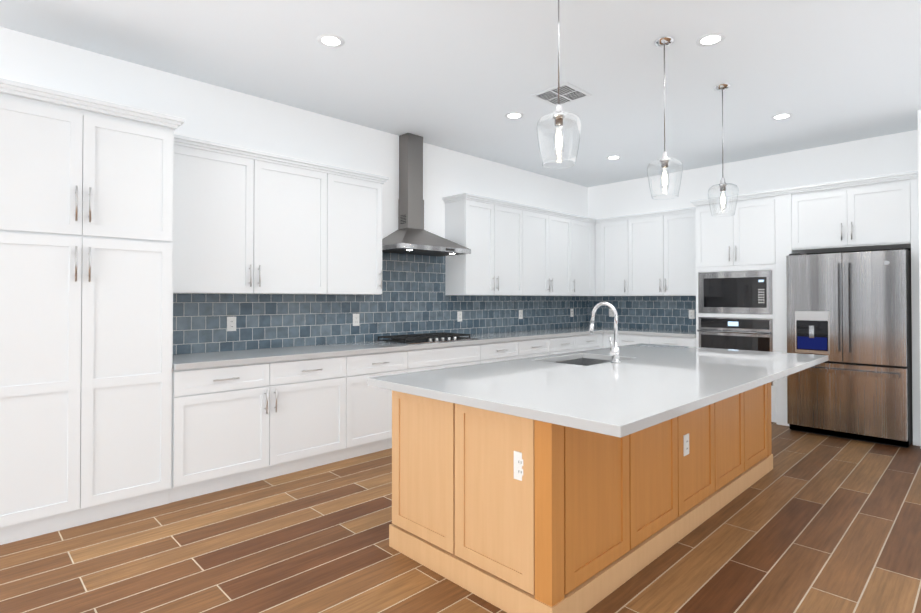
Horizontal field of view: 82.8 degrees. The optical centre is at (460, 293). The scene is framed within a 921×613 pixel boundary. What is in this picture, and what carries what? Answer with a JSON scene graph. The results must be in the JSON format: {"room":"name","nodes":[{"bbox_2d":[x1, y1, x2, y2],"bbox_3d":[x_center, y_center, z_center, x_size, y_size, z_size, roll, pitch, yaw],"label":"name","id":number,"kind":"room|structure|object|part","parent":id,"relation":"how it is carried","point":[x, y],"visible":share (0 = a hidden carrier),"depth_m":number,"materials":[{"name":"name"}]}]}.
{"room":"kitchen","nodes":[
{"label":"kitchen","id":0,"kind":"room"},
{"bbox_2d":[0,27,587,295],"bbox_3d":[-2.648,-0.141,3.566,13.400,3.020,0.200,1,-1,-44],"label":"wall","id":1,"kind":"structure","parent":0,"point":[211,113],"depth_m":4.48,"materials":[{"name":"white paint"}]},
{"bbox_2d":[173,134,264,293],"bbox_3d":[-1.906,-0.544,3.923,0.694,1.090,0.328,1,-1,-44],"label":"upper cabinet","id":2,"kind":"object","parent":1,"relation":"attached to","point":[248,221],"depth_m":3.83,"materials":[{"name":"white paint"}]},
{"bbox_2d":[265,152,336,293],"bbox_3d":[-1.475,-0.540,4.344,0.750,1.090,0.328,1,-1,-44],"label":"upper cabinet","id":3,"kind":"object","parent":1,"relation":"attached to","point":[301,195],"depth_m":4.28,"materials":[{"name":"white paint"}]},
{"bbox_2d":[337,167,384,294],"bbox_3d":[-1.066,-0.536,4.744,0.635,1.090,0.328,1,-1,-44],"label":"upper cabinet","id":4,"kind":"object","parent":1,"relation":"attached to","point":[359,194],"depth_m":4.68,"materials":[{"name":"white paint"}]},
{"bbox_2d":[173,252,588,354],"bbox_3d":[-0.166,0.021,5.839,5.866,0.916,0.010,1,-1,-44],"label":"backsplash","id":5,"kind":"structure","parent":1,"relation":"attached to","point":[412,298],"depth_m":5.14,"materials":[{"name":"blue tile"}]},
{"bbox_2d":[227,317,235,330],"bbox_3d":[-1.838,0.246,4.192,0.072,0.116,0.007,1,-1,-44],"label":"electrical outlet","id":6,"kind":"object","parent":5,"relation":"attached to","point":[231,323],"visible":1,"depth_m":4.19,"materials":[{"name":"white plastic"}]},
{"bbox_2d":[353,314,358,325],"bbox_3d":[-1.001,0.254,5.010,0.072,0.116,0.007,1,-1,-44],"label":"electrical outlet","id":7,"kind":"object","parent":5,"relation":"attached to","point":[355,319],"visible":1,"depth_m":5.00,"materials":[{"name":"white plastic"}]},
{"bbox_2d":[457,311,461,321],"bbox_3d":[-0.007,0.265,5.981,0.072,0.116,0.007,1,-1,-44],"label":"electrical outlet","id":8,"kind":"object","parent":5,"relation":"attached to","point":[459,316],"visible":1,"depth_m":5.97,"materials":[{"name":"white plastic"}]},
{"bbox_2d":[519,310,522,318],"bbox_3d":[0.780,0.273,6.749,0.072,0.116,0.007,1,-1,-44],"label":"electrical outlet","id":9,"kind":"object","parent":5,"relation":"attached to","point":[520,314],"visible":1,"depth_m":6.75,"materials":[{"name":"white plastic"}]},
{"bbox_2d":[570,309,573,316],"bbox_3d":[1.617,0.282,7.567,0.072,0.116,0.007,1,-1,-44],"label":"electrical outlet","id":10,"kind":"object","parent":5,"relation":"attached to","point":[571,312],"visible":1,"depth_m":7.56,"materials":[{"name":"white plastic"}]},
{"bbox_2d":[382,133,470,255],"bbox_3d":[-0.391,-1.019,5.289,0.914,1.224,0.500,1,-1,-44],"label":"range hood","id":11,"kind":"object","parent":1,"relation":"attached to","point":[411,235],"visible":0.96,"depth_m":5.33,"materials":[{"name":"silver metal"}]},
{"bbox_2d":[445,194,500,295],"bbox_3d":[0.127,-0.523,5.909,0.520,1.090,0.328,1,-1,-44],"label":"upper cabinet","id":12,"kind":"object","parent":1,"relation":"attached to","point":[472,221],"depth_m":5.77,"materials":[{"name":"white paint"}]},
{"bbox_2d":[501,200,528,295],"bbox_3d":[0.453,-0.520,6.227,0.630,1.090,0.328,1,-1,-44],"label":"upper cabinet","id":13,"kind":"object","parent":1,"relation":"attached to","point":[514,216],"depth_m":6.20,"materials":[{"name":"white paint"}]},
{"bbox_2d":[529,206,576,295],"bbox_3d":[1.004,-0.514,6.765,1.150,1.090,0.328,1,-1,-44],"label":"upper cabinet","id":14,"kind":"object","parent":1,"relation":"attached to","point":[552,233],"depth_m":6.70,"materials":[{"name":"white paint"}]},
{"bbox_2d":[577,215,588,295],"bbox_3d":[1.567,-0.508,7.315,0.665,1.090,0.328,1,-1,-44],"label":"upper cabinet","id":15,"kind":"object","parent":1,"relation":"attached to","point":[582,222],"depth_m":7.22,"materials":[{"name":"white paint"}]},
{"bbox_2d":[0,422,920,612],"bbox_3d":[0.950,1.379,-0.135,13.400,0.100,10.900,1,-1,-44],"label":"floor","id":16,"kind":"structure","parent":0,"point":[812,523],"depth_m":2.73,"materials":[{"name":"brown wood"}]},
{"bbox_2d":[0,78,184,544],"bbox_3d":[-2.385,0.120,3.215,1.059,2.490,0.663,1,-1,-44],"label":"pantry cabinet","id":17,"kind":"object","parent":16,"relation":"on","point":[86,274],"visible":1,"depth_m":3.02,"materials":[{"name":"white paint"}]},
{"bbox_2d":[169,361,280,502],"bbox_3d":[-1.805,0.934,3.804,0.694,0.874,0.618,1,-1,-44],"label":"base cabinet","id":18,"kind":"object","parent":16,"relation":"on","point":[235,425],"depth_m":3.58,"materials":[{"name":"white paint"}]},
{"bbox_2d":[281,355,356,474],"bbox_3d":[-1.370,0.939,4.228,0.760,0.874,0.618,1,-1,-44],"label":"base cabinet","id":19,"kind":"object","parent":16,"relation":"on","point":[319,395],"depth_m":4.07,"materials":[{"name":"white paint"}]},
{"bbox_2d":[357,349,416,456],"bbox_3d":[-0.914,0.944,4.673,0.755,0.874,0.618,1,-1,-44],"label":"base cabinet","id":20,"kind":"object","parent":16,"relation":"on","point":[374,404],"depth_m":4.46,"materials":[{"name":"white paint"}]},
{"bbox_2d":[417,343,484,371],"bbox_3d":[-0.349,0.950,5.225,1.064,0.874,0.618,1,-1,-44],"label":"base cabinet","id":21,"kind":"object","parent":16,"relation":"on","point":[463,355],"depth_m":5.04,"materials":[{"name":"white paint"}]},
{"bbox_2d":[485,340,524,362],"bbox_3d":[0.209,0.955,5.770,0.735,0.874,0.618,1,-1,-44],"label":"base cabinet","id":22,"kind":"object","parent":16,"relation":"on","point":[509,350],"depth_m":5.60,"materials":[{"name":"white paint"}]},
{"bbox_2d":[525,335,580,357],"bbox_3d":[0.838,0.962,6.385,1.265,0.874,0.618,1,-1,-44],"label":"base cabinet","id":23,"kind":"object","parent":16,"relation":"on","point":[566,344],"depth_m":6.21,"materials":[{"name":"white paint"}]},
{"bbox_2d":[389,382,772,612],"bbox_3d":[1.031,0.931,3.451,2.916,0.874,1.066,1,-1,-44],"label":"kitchen island","id":24,"kind":"object","parent":16,"relation":"on","point":[585,481],"depth_m":2.44,"materials":[{"name":"brown wood"}]},
{"bbox_2d":[367,343,827,437],"bbox_3d":[1.111,0.472,3.303,3.060,0.039,1.460,1,-1,-44],"label":"island countertop","id":25,"kind":"structure","parent":24,"relation":"on","point":[653,385],"depth_m":2.60,"materials":[{"name":"white stone"}]},
{"bbox_2d":[555,358,610,365],"bbox_3d":[0.862,0.576,3.629,0.672,0.187,0.467,1,-1,-44],"label":"sink","id":26,"kind":"object","parent":25,"relation":"in","point":[578,361],"depth_m":3.92,"materials":[{"name":"silver metal"}]},
{"bbox_2d":[589,302,622,361],"bbox_3d":[0.942,0.255,3.470,0.111,0.398,0.231,1,-1,-44],"label":"faucet","id":27,"kind":"object","parent":25,"relation":"on","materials":[{"name":"silver metal"}]},
{"bbox_2d":[581,333,600,350],"bbox_3d":[1.420,0.968,6.953,0.602,0.874,0.618,1,-1,-44],"label":"base cabinet","id":28,"kind":"object","parent":16,"relation":"on","point":[589,341],"depth_m":6.80,"materials":[{"name":"white paint"}]},
{"bbox_2d":[605,333,695,347],"bbox_3d":[2.558,0.966,6.795,0.619,0.874,1.238,1,-1,-44],"label":"base cabinet","id":29,"kind":"object","parent":16,"relation":"on","point":[623,339],"depth_m":6.56,"materials":[{"name":"white paint"}]},
{"bbox_2d":[173,327,604,369],"bbox_3d":[0.055,0.497,5.607,5.867,0.040,0.646,1,-1,-44],"label":"countertop","id":30,"kind":"structure","parent":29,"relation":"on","point":[212,359],"depth_m":4.30,"materials":[{"name":"grey stone"}]},
{"bbox_2d":[374,332,477,344],"bbox_3d":[-0.333,0.446,5.214,0.915,0.052,0.520,1,-1,-44],"label":"cooktop","id":31,"kind":"object","parent":30,"relation":"in","point":[414,339],"visible":1,"depth_m":5.06,"materials":[{"name":"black metal"}]},
{"bbox_2d":[605,327,695,337],"bbox_3d":[2.573,0.509,6.766,0.643,0.040,1.170,1,-1,-44],"label":"countertop","id":32,"kind":"structure","parent":29,"relation":"on","point":[653,332],"depth_m":6.67,"materials":[{"name":"grey stone"}]},
{"bbox_2d":[690,190,775,421],"bbox_3d":[3.250,0.150,6.063,0.663,2.490,0.874,1,-1,-44],"label":"tall cabinet","id":33,"kind":"object","parent":16,"relation":"on","point":[742,238],"visible":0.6,"depth_m":5.82,"materials":[{"name":"white paint"}]},
{"bbox_2d":[697,317,772,385],"bbox_3d":[3.230,0.634,6.007,0.607,0.712,0.769,1,-1,-44],"label":"oven","id":34,"kind":"object","parent":33,"relation":"in","point":[754,334],"visible":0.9,"depth_m":5.81,"materials":[{"name":"silver metal"}]},
{"bbox_2d":[698,270,772,313],"bbox_3d":[3.252,-0.006,6.035,0.546,0.472,0.769,1,-1,-44],"label":"microwave","id":35,"kind":"object","parent":33,"relation":"in","point":[741,292],"visible":0.98,"depth_m":5.83,"materials":[{"name":"silver metal"}]},
{"bbox_2d":[774,170,920,445],"bbox_3d":[3.958,0.143,5.338,0.663,2.490,1.151,1,-1,-44],"label":"surround","id":36,"kind":"object","parent":16,"relation":"on","point":[877,213],"visible":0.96,"depth_m":5.12,"materials":[{"name":"white paint"}]},
{"bbox_2d":[786,248,912,447],"bbox_3d":[3.882,0.494,5.192,0.915,1.785,0.920,1,-1,-44],"label":"refrigerator","id":37,"kind":"object","parent":16,"relation":"on","point":[849,314],"visible":0.9,"depth_m":4.85,"materials":[{"name":"silver metal"}]},
{"bbox_2d":[0,0,920,186],"bbox_3d":[0.950,-1.740,-0.101,13.400,0.100,10.900,1,-1,-44],"label":"ceiling","id":38,"kind":"structure","parent":0,"point":[464,76],"depth_m":3.76,"materials":[{"name":"white paint"}]},
{"bbox_2d":[317,34,344,47],"bbox_3d":[-0.847,-1.649,3.413,0.176,0.004,0.176,1,-1,-44],"label":"recessed light","id":39,"kind":"object","parent":38,"relation":"in","point":[331,40],"visible":1,"depth_m":3.40,"materials":[{"name":"white paint"}]},
{"bbox_2d":[505,112,523,118],"bbox_3d":[0.495,-1.634,4.807,0.176,0.004,0.176,1,-1,-44],"label":"recessed light","id":40,"kind":"object","parent":38,"relation":"in","point":[514,115],"visible":1,"depth_m":4.80,"materials":[{"name":"white paint"}]},
{"bbox_2d":[537,0,580,168],"bbox_3d":[0.487,-1.147,2.585,0.218,1.025,0.218,1,-1,-44],"label":"pendant light","id":41,"kind":"object","parent":38,"relation":"hanging from","point":[559,114],"visible":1,"depth_m":2.58,"materials":[{"name":"clear glass"}]},
{"bbox_3d":[0.487,-0.758,2.581,0.218,0.248,0.218,1,-1,-44],"label":"glass","id":42,"kind":"part","parent":41,"relation":"part of","materials":[{"name":"clear glass"}]},
{"bbox_2d":[530,82,591,106],"bbox_3d":[0.832,-1.637,4.312,0.360,0.009,0.360,1,-1,-44],"label":"ceiling vent","id":43,"kind":"object","parent":38,"relation":"in","point":[569,92],"visible":0.88,"depth_m":4.29,"materials":[{"name":"white metal"}]},
{"bbox_2d":[606,155,620,159],"bbox_3d":[1.827,-1.619,6.227,0.176,0.004,0.176,1,-1,-44],"label":"recessed light","id":44,"kind":"object","parent":38,"relation":"in","point":[613,157],"visible":0.98,"depth_m":6.22,"materials":[{"name":"white paint"}]},
{"bbox_2d":[647,37,682,199],"bbox_3d":[1.335,-1.138,3.413,0.218,1.025,0.218,1,-1,-44],"label":"pendant light","id":45,"kind":"object","parent":38,"relation":"hanging from","point":[663,42],"visible":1,"depth_m":3.40,"materials":[{"name":"clear glass"}]},
{"bbox_3d":[1.335,-0.750,3.409,0.218,0.248,0.218,1,-1,-44],"label":"glass","id":46,"kind":"part","parent":45,"relation":"part of","materials":[{"name":"clear glass"}]},
{"bbox_2d":[696,33,725,46],"bbox_3d":[1.628,-1.649,3.397,0.176,0.004,0.176,1,-1,-44],"label":"recessed light","id":47,"kind":"object","parent":38,"relation":"in","point":[711,39],"visible":1,"depth_m":3.39,"materials":[{"name":"white paint"}]},
{"bbox_2d":[708,83,738,216],"bbox_3d":[2.082,-1.131,4.143,0.218,1.025,0.218,1,-1,-44],"label":"pendant light","id":48,"kind":"object","parent":38,"relation":"hanging from","point":[723,184],"visible":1,"depth_m":4.13,"materials":[{"name":"clear glass"}]},
{"bbox_3d":[2.082,-0.742,4.139,0.218,0.248,0.218,1,-1,-44],"label":"glass","id":49,"kind":"part","parent":48,"relation":"part of","materials":[{"name":"clear glass"}]},
{"bbox_2d":[771,113,792,119],"bbox_3d":[2.970,-1.634,4.828,0.176,0.004,0.176,1,-1,-44],"label":"recessed light","id":50,"kind":"object","parent":38,"relation":"in","point":[781,116],"visible":1,"depth_m":4.82,"materials":[{"name":"white paint"}]},
{"bbox_2d":[588,130,917,328],"bbox_3d":[3.338,-0.109,6.596,0.200,3.020,3.830,1,-1,-44],"label":"wall","id":51,"kind":"structure","parent":0,"point":[883,155],"depth_m":6.18,"materials":[{"name":"white paint"}]},
{"bbox_2d":[597,214,632,295],"bbox_3d":[2.202,-0.508,7.328,0.406,1.090,0.580,1,-1,-44],"label":"upper cabinet","id":52,"kind":"object","parent":51,"relation":"attached to","point":[614,234],"depth_m":7.22,"materials":[{"name":"white paint"}]},
{"bbox_2d":[589,296,695,330],"bbox_3d":[2.579,0.266,7.217,0.009,0.456,1.800,1,-1,-44],"label":"backsplash","id":53,"kind":"structure","parent":51,"relation":"attached to","point":[637,312],"depth_m":7.21,"materials":[{"name":"blue tile"}]},
{"bbox_2d":[609,309,613,316],"bbox_3d":[2.197,0.282,7.595,0.007,0.116,0.072,1,-1,-44],"label":"electrical outlet","id":54,"kind":"object","parent":53,"relation":"attached to","point":[611,314],"visible":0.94,"depth_m":7.60,"materials":[{"name":"white plastic"}]},
{"bbox_2d":[689,310,694,318],"bbox_3d":[3.000,0.273,6.773,0.007,0.116,0.072,1,-1,-44],"label":"electrical outlet","id":55,"kind":"object","parent":53,"relation":"attached to","point":[691,314],"visible":1,"depth_m":6.77,"materials":[{"name":"white plastic"}]},
{"bbox_2d":[633,207,695,295],"bbox_3d":[2.721,-0.513,6.852,0.329,1.090,1.068,1,-1,-44],"label":"upper cabinet","id":56,"kind":"object","parent":51,"relation":"attached to","point":[664,242],"depth_m":6.71,"materials":[{"name":"white paint"}]},
{"bbox_2d":[918,110,920,418],"bbox_3d":[6.750,-0.151,2.591,0.915,3.020,6.670,1,-1,-44],"label":"wall","id":57,"kind":"structure","parent":0,"point":[919,158],"depth_m":4.66,"materials":[{"name":"white paint"}]}
]}

